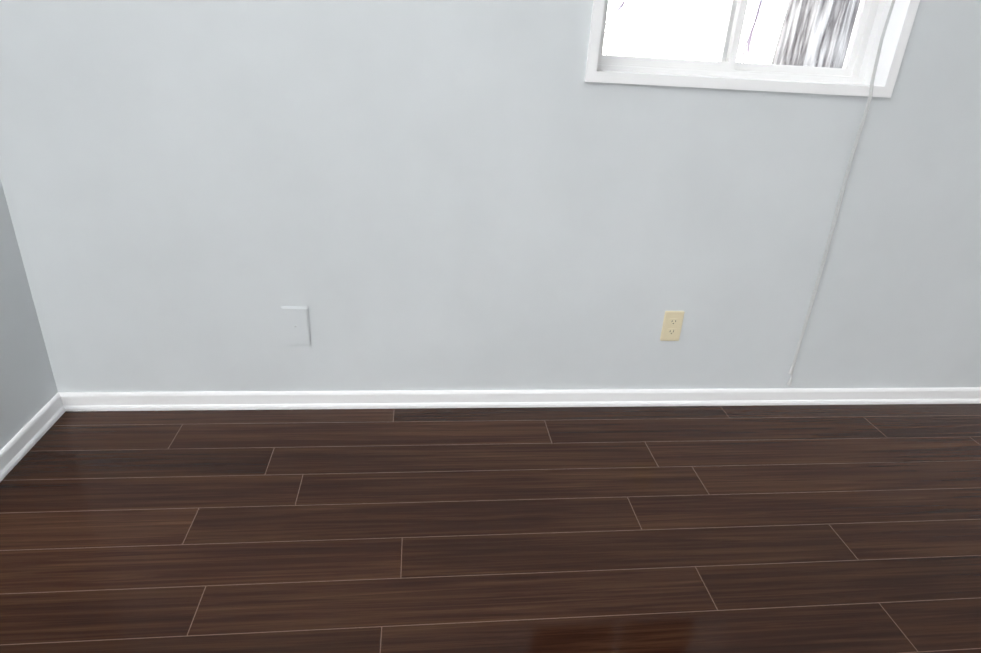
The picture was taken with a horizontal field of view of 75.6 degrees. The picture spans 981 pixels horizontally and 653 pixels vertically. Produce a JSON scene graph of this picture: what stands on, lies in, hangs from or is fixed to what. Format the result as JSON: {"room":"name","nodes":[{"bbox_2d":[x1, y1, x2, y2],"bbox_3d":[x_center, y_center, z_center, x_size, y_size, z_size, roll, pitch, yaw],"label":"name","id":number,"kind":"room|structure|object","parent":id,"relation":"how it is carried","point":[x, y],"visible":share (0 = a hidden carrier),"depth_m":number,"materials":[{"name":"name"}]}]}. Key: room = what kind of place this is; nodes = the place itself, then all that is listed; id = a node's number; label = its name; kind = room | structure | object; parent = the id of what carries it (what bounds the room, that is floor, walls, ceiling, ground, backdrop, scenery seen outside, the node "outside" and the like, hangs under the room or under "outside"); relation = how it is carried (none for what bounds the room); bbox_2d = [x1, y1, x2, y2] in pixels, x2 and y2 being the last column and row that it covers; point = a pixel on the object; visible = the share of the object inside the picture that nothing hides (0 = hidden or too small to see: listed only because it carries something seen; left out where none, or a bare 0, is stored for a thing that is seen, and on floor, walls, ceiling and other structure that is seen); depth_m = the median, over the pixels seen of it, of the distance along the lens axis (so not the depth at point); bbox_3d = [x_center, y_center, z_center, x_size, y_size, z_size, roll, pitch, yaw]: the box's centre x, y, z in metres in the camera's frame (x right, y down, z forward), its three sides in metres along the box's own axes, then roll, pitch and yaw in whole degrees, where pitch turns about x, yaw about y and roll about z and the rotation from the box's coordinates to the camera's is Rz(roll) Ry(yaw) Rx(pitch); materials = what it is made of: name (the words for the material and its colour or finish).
{"room":"empty room","nodes":[
{"label":"empty room","id":0,"kind":"room"},
{"bbox_2d":[0,179,57,449],"bbox_3d":[-1.264,-0.118,0.100,0.120,2.440,3.700,0,25,-7],"label":"wall","id":1,"kind":"structure","parent":0,"point":[28,390],"depth_m":1.89,"materials":[{"name":"paint"}]},
{"bbox_2d":[0,404,980,652],"bbox_3d":[1.152,1.058,0.928,5.127,0.120,3.700,0,25,-7],"label":"floor","id":2,"kind":"structure","parent":0,"point":[765,529],"depth_m":1.72,"materials":[{"name":"laminate"}]},
{"bbox_2d":[0,0,980,391],"bbox_3d":[0.734,-0.852,1.943,4.507,2.440,0.170,0,25,-7],"label":"wall","id":3,"kind":"structure","parent":0,"point":[442,194],"depth_m":1.99,"materials":[{"name":"paint"}]},
{"bbox_2d":[281,307,310,344],"bbox_3d":[-0.643,-0.001,2.088,0.086,0.136,0.008,0,25,-7],"label":"blank wall plate","id":4,"kind":"object","parent":3,"relation":"attached to","point":[295,325],"visible":1,"depth_m":2.08,"materials":[{"name":"paint"}]},
{"bbox_2d":[59,387,980,410],"bbox_3d":[0.678,0.265,2.357,4.267,0.063,0.019,0,25,-7],"label":"baseboard","id":5,"kind":"structure","parent":3,"relation":"attached to","point":[203,400],"depth_m":2.28,"materials":[{"name":"white wood"}]},
{"bbox_2d":[660,311,684,340],"bbox_3d":[0.643,-0.001,2.235,0.070,0.115,0.007,0,25,-7],"label":"electrical outlet","id":6,"kind":"object","parent":3,"relation":"attached to","point":[672,325],"visible":1,"depth_m":2.23,"materials":[{"name":"beige plastic"}]},
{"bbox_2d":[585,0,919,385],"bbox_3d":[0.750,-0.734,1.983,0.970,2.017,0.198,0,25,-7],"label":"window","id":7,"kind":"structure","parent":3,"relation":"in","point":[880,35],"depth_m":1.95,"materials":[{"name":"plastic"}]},
{"bbox_3d":[1.098,0.654,-1.257,4.507,2.440,0.120,0,25,-7],"label":"wall","id":8,"kind":"structure","parent":0,"visible":0},
{"bbox_2d":[0,392,64,481],"bbox_3d":[-1.259,0.965,0.593,0.019,0.063,3.390,0,25,-7],"label":"baseboard","id":9,"kind":"structure","parent":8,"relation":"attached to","point":[20,444],"depth_m":1.91,"materials":[{"name":"white wood"}]},
{"label":"outside","id":10,"kind":"structure","parent":0,"visible":0},
{"bbox_2d":[605,0,859,67],"bbox_3d":[1.447,-2.180,4.234,2.863,10.000,2.114,0,25,-7],"label":"tree","id":11,"kind":"object","parent":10,"point":[792,33],"depth_m":4.69,"materials":[{"name":"plant"}]}
]}

